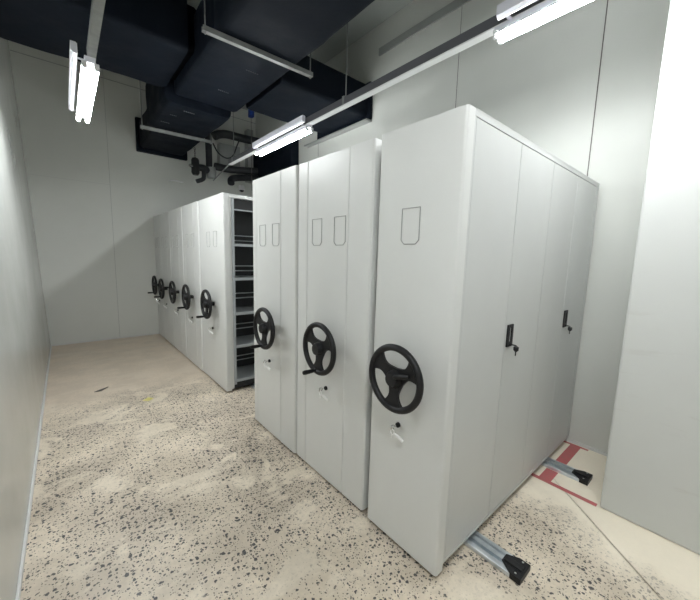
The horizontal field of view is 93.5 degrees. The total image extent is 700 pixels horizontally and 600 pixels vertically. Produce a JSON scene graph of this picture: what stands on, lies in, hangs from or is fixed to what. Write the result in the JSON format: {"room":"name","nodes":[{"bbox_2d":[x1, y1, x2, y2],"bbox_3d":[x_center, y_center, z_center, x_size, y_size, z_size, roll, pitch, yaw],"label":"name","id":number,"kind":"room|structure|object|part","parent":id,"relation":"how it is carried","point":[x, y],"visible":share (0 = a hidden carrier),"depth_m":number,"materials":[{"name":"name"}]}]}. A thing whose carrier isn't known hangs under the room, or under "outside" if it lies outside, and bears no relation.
{"room":"archive storage room","nodes":[
{"label":"archive storage room","id":0,"kind":"room"},
{"bbox_2d":[0,37,50,599],"bbox_3d":[-1.428,-0.857,0.994,0.264,4.360,9.950,-5,10,-40],"label":"wall","id":1,"kind":"structure","parent":0,"point":[25,344],"depth_m":2.37,"materials":[{"name":"paint"}]},
{"bbox_2d":[15,345,51,599],"bbox_3d":[-1.384,1.285,1.366,0.012,0.020,9.950,-5,10,-40],"label":"baseboard","id":2,"kind":"structure","parent":1,"relation":"attached to","point":[21,571],"depth_m":1.90,"materials":[{"name":"grey"}]},
{"bbox_2d":[8,40,255,344],"bbox_3d":[-3.391,-1.556,5.894,3.900,4.360,0.120,-5,10,-40],"label":"wall","id":3,"kind":"structure","parent":0,"point":[75,231],"depth_m":5.26,"materials":[{"name":"paint"}]},
{"bbox_2d":[52,332,159,345],"bbox_3d":[-3.335,0.594,6.189,3.396,0.024,0.014,-5,10,-40],"label":"baseboard","id":4,"kind":"structure","parent":3,"relation":"attached to","point":[158,332],"depth_m":5.50,"materials":[{"name":"grey"}]},
{"bbox_2d":[102,69,119,332],"bbox_3d":[-3.897,-1.503,5.381,0.004,4.360,0.003,-5,10,-40],"label":"trim","id":5,"kind":"structure","parent":3,"relation":"attached to","point":[102,69],"depth_m":5.38,"materials":[{"name":"grey"}]},
{"bbox_2d":[10,50,255,123],"bbox_3d":[-3.273,-3.503,5.610,3.528,0.010,0.004,-5,10,-40],"label":"trim","id":6,"kind":"structure","parent":3,"relation":"attached to","point":[10,50],"depth_m":4.93,"materials":[{"name":"grey metal"}]},
{"bbox_2d":[217,143,239,166],"bbox_3d":[-2.358,-2.761,6.418,0.400,0.470,0.158,-5,10,-40],"label":"electrical box","id":7,"kind":"object","parent":3,"relation":"attached to","point":[226,150],"visible":0.48,"depth_m":6.31,"materials":[{"name":"grey metal"}]},
{"bbox_2d":[238,185,244,191],"bbox_3d":[-2.191,-2.248,6.658,0.132,0.130,0.136,-5,10,-40],"label":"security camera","id":8,"kind":"object","parent":3,"relation":"attached to","point":[241,188],"visible":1,"depth_m":6.61,"materials":[{"name":"white plastic"}]},
{"bbox_2d":[244,129,252,182],"bbox_3d":[-2.043,-2.902,6.668,0.120,1.000,0.160,-5,10,-40],"label":"cable riser","id":9,"kind":"object","parent":3,"relation":"attached to","point":[248,131],"visible":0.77,"depth_m":6.60,"materials":[{"name":"grey plastic"}]},
{"bbox_2d":[187,0,413,112],"bbox_3d":[0.004,-3.188,1.840,4.000,0.120,10.300,-5,10,-40],"label":"ceiling","id":10,"kind":"structure","parent":0,"point":[377,12],"depth_m":4.11,"materials":[{"name":"paint"}]},
{"bbox_2d":[86,0,105,57],"bbox_3d":[0.313,-2.019,-0.237,0.052,1.638,6.010,-5,10,-40],"label":"cable tray","id":11,"kind":"object","parent":10,"relation":"hanging from","point":[97,6],"visible":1,"depth_m":1.82,"materials":[{"name":"metal"}]},
{"bbox_2d":[68,40,99,123],"bbox_3d":[-2.073,-1.619,2.542,0.142,0.129,1.210,-5,10,-40],"label":"fluorescent light","id":12,"kind":"object","parent":11,"relation":"attached to","point":[89,74],"visible":1,"depth_m":2.37,"materials":[{"name":"white metal"}]},
{"bbox_2d":[139,81,211,143],"bbox_3d":[-2.456,-2.950,4.662,0.920,1.225,0.040,-4,9,-37],"label":"hanger","id":13,"kind":"object","parent":10,"relation":"hanging from","point":[142,127],"visible":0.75,"depth_m":4.67,"materials":[{"name":"metal"}]},
{"bbox_3d":[-2.808,-2.925,4.399,0.024,1.225,0.021,-5,10,-40],"label":"threaded rod","id":14,"kind":"part","parent":13,"relation":"part of","materials":[{"name":"metal"}]},
{"bbox_2d":[248,109,253,176],"bbox_3d":[-1.857,-2.916,6.201,0.090,1.660,0.100,-5,10,-40],"label":"cable","id":15,"kind":"object","parent":10,"relation":"hanging from","point":[250,113],"visible":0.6,"depth_m":6.14,"materials":[{"name":"grey plastic"}]},
{"bbox_2d":[202,0,312,78],"bbox_3d":[-0.725,-2.659,2.736,0.980,1.203,0.040,-4,10,-39],"label":"hanger","id":16,"kind":"object","parent":10,"relation":"hanging from","point":[207,30],"visible":0.91,"depth_m":2.74,"materials":[{"name":"metal"}]},
{"bbox_2d":[0,0,374,160],"bbox_3d":[-0.048,-2.286,1.974,3.503,0.724,9.938,-5,10,-40],"label":"air duct","id":17,"kind":"object","parent":16,"relation":"hanging from","point":[194,80],"visible":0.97,"depth_m":3.08,"materials":[{"name":"black metal"}]},
{"bbox_3d":[-1.091,-2.631,2.442,0.024,1.203,0.021,-5,10,-40],"label":"threaded rod","id":18,"kind":"part","parent":16,"relation":"part of","materials":[{"name":"metal"}]},
{"bbox_2d":[213,0,547,180],"bbox_3d":[0.589,-2.358,2.211,0.157,1.590,9.401,-5,10,-40],"label":"cable tray","id":19,"kind":"object","parent":10,"relation":"hanging from","point":[482,31],"visible":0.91,"depth_m":2.39,"materials":[{"name":"grey metal"}]},
{"bbox_3d":[-1.692,-2.795,4.763,0.009,1.515,0.009,-1,8,-18],"label":"threaded rod","id":20,"kind":"part","parent":19,"relation":"part of","materials":[{"name":"metal"}]},
{"bbox_2d":[252,115,312,156],"bbox_3d":[-0.817,-1.860,3.795,0.142,0.129,1.210,-5,10,-40],"label":"fluorescent light","id":21,"kind":"object","parent":19,"relation":"attached to","point":[300,120],"visible":1,"depth_m":3.67,"materials":[{"name":"white metal"}]},
{"bbox_3d":[-0.018,-2.495,2.836,0.009,1.515,0.009,-1,8,-18],"label":"threaded rod","id":22,"kind":"part","parent":19,"relation":"part of","materials":[{"name":"metal"}]},
{"bbox_2d":[493,0,591,44],"bbox_3d":[1.227,-1.493,1.440,0.142,0.129,1.210,-5,10,-40],"label":"fluorescent light","id":23,"kind":"object","parent":19,"relation":"attached to","point":[506,8],"visible":1,"depth_m":1.76,"materials":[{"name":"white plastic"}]},
{"bbox_2d":[20,334,699,599],"bbox_3d":[-0.121,1.252,2.424,4.000,0.120,10.300,-5,10,-40],"label":"floor","id":24,"kind":"structure","parent":0,"point":[181,493],"depth_m":1.86,"materials":[{"name":"concrete"}]},
{"bbox_2d":[148,215,164,337],"bbox_3d":[-2.668,-0.455,6.269,2.082,2.080,0.492,-5,10,-40],"label":"tall cabinet","id":25,"kind":"object","parent":24,"relation":"on","point":[158,276],"visible":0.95,"depth_m":5.69,"materials":[{"name":"white metal"}]},
{"bbox_2d":[154,211,174,345],"bbox_3d":[-2.317,-0.392,5.866,2.080,2.080,0.664,-5,10,-40],"label":"tall cabinet","id":26,"kind":"object","parent":24,"relation":"on","point":[164,217],"visible":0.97,"depth_m":5.27,"materials":[{"name":"white metal"}]},
{"bbox_2d":[162,207,186,356],"bbox_3d":[-1.874,-0.313,5.357,2.078,2.080,0.684,-5,10,-40],"label":"tall cabinet","id":27,"kind":"object","parent":24,"relation":"on","point":[175,215],"visible":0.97,"depth_m":4.75,"materials":[{"name":"white metal"}]},
{"bbox_2d":[177,201,203,370],"bbox_3d":[-1.418,-0.232,4.835,2.074,2.080,0.700,-5,10,-40],"label":"tall cabinet","id":28,"kind":"object","parent":24,"relation":"on","point":[191,289],"visible":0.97,"depth_m":4.21,"materials":[{"name":"white metal"}]},
{"bbox_2d":[196,192,254,391],"bbox_3d":[-0.918,-0.143,4.266,2.066,2.080,0.807,-5,10,-40],"label":"tall cabinet","id":29,"kind":"object","parent":24,"relation":"on","point":[225,219],"visible":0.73,"depth_m":3.67,"materials":[{"name":"white metal"}]},
{"bbox_3d":[-1.538,-0.090,3.736,0.055,2.080,0.807,-5,10,-40],"label":"panel","id":30,"kind":"part","parent":29,"relation":"part of","materials":[{"name":"grey paint"}]},
{"bbox_3d":[-1.505,-0.093,3.764,0.032,2.060,0.783,-5,10,-40],"label":"panel","id":31,"kind":"part","parent":29,"relation":"part of","materials":[{"name":"grey paint"}]},
{"bbox_3d":[-0.797,-1.161,4.213,1.820,0.034,0.801,-5,10,-40],"label":"panel","id":32,"kind":"part","parent":29,"relation":"part of","materials":[{"name":"grey paint"}]},
{"bbox_3d":[-0.548,-1.047,3.952,1.735,0.105,0.006,-5,10,-40],"label":"header panel","id":33,"kind":"part","parent":29,"relation":"part of","materials":[{"name":"black metal"}]},
{"bbox_3d":[-0.801,-0.675,4.285,1.735,0.028,0.795,-5,10,-40],"label":"shelf","id":34,"kind":"part","parent":29,"relation":"part of","materials":[{"name":"grey metal"}]},
{"bbox_3d":[-0.815,-0.186,4.349,1.735,1.930,0.008,-5,10,-40],"label":"panel","id":35,"kind":"part","parent":29,"relation":"part of","materials":[{"name":"black metal"}]},
{"bbox_3d":[-0.811,-0.321,4.331,1.735,0.028,0.795,-5,10,-40],"label":"shelf","id":36,"kind":"part","parent":29,"relation":"part of","materials":[{"name":"white metal"}]},
{"bbox_3d":[-0.821,0.049,4.380,1.735,0.028,0.795,-5,10,-40],"label":"shelf","id":37,"kind":"part","parent":29,"relation":"part of","materials":[{"name":"grey metal"}]},
{"bbox_3d":[-0.831,0.408,4.427,1.735,0.028,0.795,-5,10,-40],"label":"shelf","id":38,"kind":"part","parent":29,"relation":"part of","materials":[{"name":"grey metal"}]},
{"bbox_3d":[-0.842,0.786,4.477,1.735,0.028,0.795,-5,10,-40],"label":"shelf","id":39,"kind":"part","parent":29,"relation":"part of","materials":[{"name":"grey metal"}]},
{"bbox_2d":[250,165,298,452],"bbox_3d":[0.034,0.030,3.155,2.084,2.080,0.695,-5,10,-40],"label":"tall cabinet","id":40,"kind":"object","parent":24,"relation":"on","point":[275,195],"visible":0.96,"depth_m":2.52,"materials":[{"name":"white metal"}]},
{"bbox_3d":[-0.723,0.358,2.537,0.092,0.028,0.027,-5,10,-40],"label":"crank handle","id":41,"kind":"part","parent":40,"relation":"part of","materials":[{"name":"black plastic"}]},
{"bbox_2d":[297,138,381,509],"bbox_3d":[0.504,0.113,2.623,2.072,2.080,0.727,-5,10,-40],"label":"tall cabinet","id":42,"kind":"object","parent":24,"relation":"on","point":[339,191],"visible":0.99,"depth_m":1.98,"materials":[{"name":"white metal"}]},
{"bbox_3d":[-0.249,0.437,2.009,0.092,0.028,0.027,-5,10,-40],"label":"crank handle","id":43,"kind":"part","parent":42,"relation":"part of","materials":[{"name":"black plastic"}]},
{"bbox_2d":[249,384,530,585],"bbox_3d":[-1.194,0.945,3.911,0.119,0.039,6.240,-5,10,-40],"label":"rail","id":44,"kind":"object","parent":24,"relation":"on","point":[516,569],"visible":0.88,"depth_m":1.65,"materials":[{"name":"metal"}]},
{"bbox_2d":[368,104,598,575],"bbox_3d":[0.960,0.189,2.139,2.018,2.081,0.516,-5,10,-40],"label":"tall cabinet","id":45,"kind":"object","parent":24,"relation":"on","point":[485,234],"visible":1,"depth_m":1.61,"materials":[{"name":"white metal"}]},
{"bbox_3d":[0.222,0.349,1.482,0.027,0.049,0.112,-3,9,-34],"label":"crank handle","id":46,"kind":"part","parent":45,"relation":"part of","materials":[{"name":"black plastic"}]},
{"bbox_3d":[0.298,0.242,1.602,0.055,2.080,0.469,-5,10,-40],"label":"panel","id":47,"kind":"part","parent":45,"relation":"part of","materials":[{"name":"grey paint"}]},
{"bbox_3d":[0.643,0.238,1.600,0.432,1.993,0.014,-5,10,-40],"label":"door","id":48,"kind":"part","parent":45,"relation":"part of","materials":[{"name":"paint"}]},
{"bbox_3d":[0.854,0.190,1.762,0.064,0.120,0.011,-5,10,-40],"label":"recessed pull","id":49,"kind":"part","parent":45,"relation":"part of","materials":[{"name":"black plastic"}]},
{"bbox_3d":[1.163,0.190,2.042,1.835,2.045,0.014,-5,10,-40],"label":"door frame","id":50,"kind":"part","parent":45,"relation":"part of","materials":[{"name":"paint"}]},
{"bbox_3d":[0.977,0.210,1.885,0.440,1.993,0.014,-5,10,-40],"label":"door","id":51,"kind":"part","parent":45,"relation":"part of","materials":[{"name":"paint"}]},
{"bbox_3d":[1.046,-0.848,2.081,1.830,0.005,0.471,-5,10,-40],"label":"panel","id":52,"kind":"part","parent":45,"relation":"part of","materials":[{"name":"paint"}]},
{"bbox_3d":[1.314,0.181,2.173,0.440,1.993,0.014,-5,10,-40],"label":"door","id":53,"kind":"part","parent":45,"relation":"part of","materials":[{"name":"paint"}]},
{"bbox_3d":[1.527,0.133,2.337,0.064,0.120,0.011,-5,10,-40],"label":"recessed pull","id":54,"kind":"part","parent":45,"relation":"part of","materials":[{"name":"black plastic"}]},
{"bbox_3d":[1.652,0.153,2.462,0.444,1.993,0.014,-5,10,-40],"label":"door","id":55,"kind":"part","parent":45,"relation":"part of","materials":[{"name":"paint"}]},
{"bbox_2d":[539,444,579,480],"bbox_3d":[1.610,1.228,2.509,0.651,0.001,0.080,-5,10,-40],"label":"tape","id":56,"kind":"object","parent":24,"relation":"on","point":[570,451],"visible":0.82,"depth_m":2.53,"materials":[{"name":"red plastic"}]},
{"bbox_2d":[531,473,596,506],"bbox_3d":[1.248,1.232,2.402,0.035,0.001,0.910,-5,10,-40],"label":"tape","id":57,"kind":"object","parent":24,"relation":"on","point":[532,474],"visible":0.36,"depth_m":2.19,"materials":[{"name":"red plastic"}]},
{"bbox_2d":[541,457,592,485],"bbox_3d":[-0.373,0.876,4.613,0.122,0.039,6.240,-5,10,-40],"label":"rail","id":58,"kind":"object","parent":24,"relation":"on","point":[583,477],"visible":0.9,"depth_m":2.35,"materials":[{"name":"metal"}]},
{"bbox_2d":[563,441,587,450],"bbox_3d":[1.867,1.206,2.729,0.026,0.001,0.180,-5,10,-40],"label":"tape","id":59,"kind":"object","parent":24,"relation":"on","point":[563,441],"visible":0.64,"depth_m":2.73,"materials":[{"name":"plastic"}]},
{"bbox_2d":[559,485,661,599],"bbox_3d":[1.405,1.414,1.052,1.730,0.001,1.949,-5,10,-40],"label":"trim","id":60,"kind":"structure","parent":24,"relation":"on","point":[559,485],"depth_m":1.75,"materials":[{"name":"grey metal"}]},
{"bbox_2d":[256,0,669,452],"bbox_3d":[1.301,-1.087,3.327,0.140,4.360,9.950,-5,10,-40],"label":"wall","id":61,"kind":"structure","parent":0,"point":[541,82],"depth_m":2.64,"materials":[{"name":"paint"}]},
{"bbox_2d":[211,130,259,143],"bbox_3d":[-2.085,-3.021,6.186,1.000,0.244,0.140,-5,10,-40],"label":"insulated pipe","id":62,"kind":"object","parent":61,"relation":"attached to","point":[218,134],"visible":0.9,"depth_m":6.05,"materials":[{"name":"black rubber"}]},
{"bbox_2d":[212,139,239,158],"bbox_3d":[-2.205,-2.756,5.930,0.084,0.419,0.535,8,10,41],"label":"cable","id":63,"kind":"object","parent":62,"relation":"hanging from","point":[239,139],"visible":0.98,"depth_m":5.95,"materials":[{"name":"black rubber"}]},
{"bbox_2d":[213,163,257,174],"bbox_3d":[-2.094,-2.497,6.287,0.960,0.217,0.129,-5,10,-40],"label":"insulated pipe","id":64,"kind":"object","parent":61,"relation":"attached to","point":[219,167],"visible":0.82,"depth_m":6.19,"materials":[{"name":"black rubber"}]},
{"bbox_2d":[189,147,215,182],"bbox_3d":[-2.574,-2.318,5.755,0.180,0.596,0.488,7,9,36],"label":"valve","id":65,"kind":"object","parent":64,"relation":"attached to","point":[210,172],"visible":0.99,"depth_m":5.68,"materials":[{"name":"black metal"}]},
{"bbox_2d":[205,134,211,166],"bbox_3d":[-2.510,-2.750,5.833,0.121,0.771,0.107,-5,10,-40],"label":"insulated pipe","id":66,"kind":"object","parent":65,"relation":"attached to","point":[208,147],"visible":0.66,"depth_m":5.82,"materials":[{"name":"black rubber"}]},
{"bbox_2d":[227,174,259,185],"bbox_3d":[-2.008,-2.310,6.346,0.199,0.308,0.778,8,10,41],"label":"insulated pipe","id":67,"kind":"object","parent":61,"relation":"attached to","point":[231,179],"visible":0.88,"depth_m":6.24,"materials":[{"name":"black rubber"}]},
{"bbox_2d":[253,135,298,177],"bbox_3d":[-1.405,-2.663,6.105,0.160,0.630,1.490,-5,10,-40],"label":"duct","id":68,"kind":"object","parent":61,"relation":"attached to","point":[286,156],"visible":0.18,"depth_m":5.85,"materials":[{"name":"black metal"}]},
{"bbox_2d":[304,118,371,147],"bbox_3d":[-0.231,-2.412,4.811,0.090,0.021,1.480,-5,10,-40],"label":"wall ledge","id":69,"kind":"object","parent":61,"relation":"attached to","point":[365,121],"visible":1,"depth_m":4.68,"materials":[{"name":"grey"}]},
{"bbox_2d":[379,0,470,55],"bbox_3d":[1.276,-2.921,3.052,0.020,0.085,2.800,-5,10,-40],"label":"wall ledge","id":70,"kind":"object","parent":61,"relation":"attached to","point":[455,4],"depth_m":3.58,"materials":[{"name":"grey"}]},
{"bbox_2d":[455,12,461,107],"bbox_3d":[1.060,-1.116,3.496,0.003,4.360,0.004,-5,10,-40],"label":"trim","id":71,"kind":"structure","parent":61,"relation":"attached to","point":[461,12],"depth_m":3.33,"materials":[{"name":"grey metal"}]},
{"bbox_2d":[565,438,606,455],"bbox_3d":[0.019,0.859,4.900,0.014,0.022,6.375,-5,10,-40],"label":"baseboard","id":72,"kind":"structure","parent":61,"relation":"attached to","point":[566,439],"depth_m":2.69,"materials":[{"name":"grey"}]},
{"bbox_2d":[587,0,607,175],"bbox_3d":[1.857,-0.973,2.577,0.004,4.360,0.006,-5,10,-40],"label":"trim","id":73,"kind":"structure","parent":61,"relation":"attached to","point":[607,0],"depth_m":2.49,"materials":[{"name":"grey"}]},
{"bbox_2d":[600,0,699,554],"bbox_3d":[2.527,-0.780,1.256,0.726,4.360,1.975,-5,10,-40],"label":"wall pier","id":74,"kind":"object","parent":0,"point":[651,481],"visible":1,"depth_m":1.75,"materials":[{"name":"paint"}]}
]}

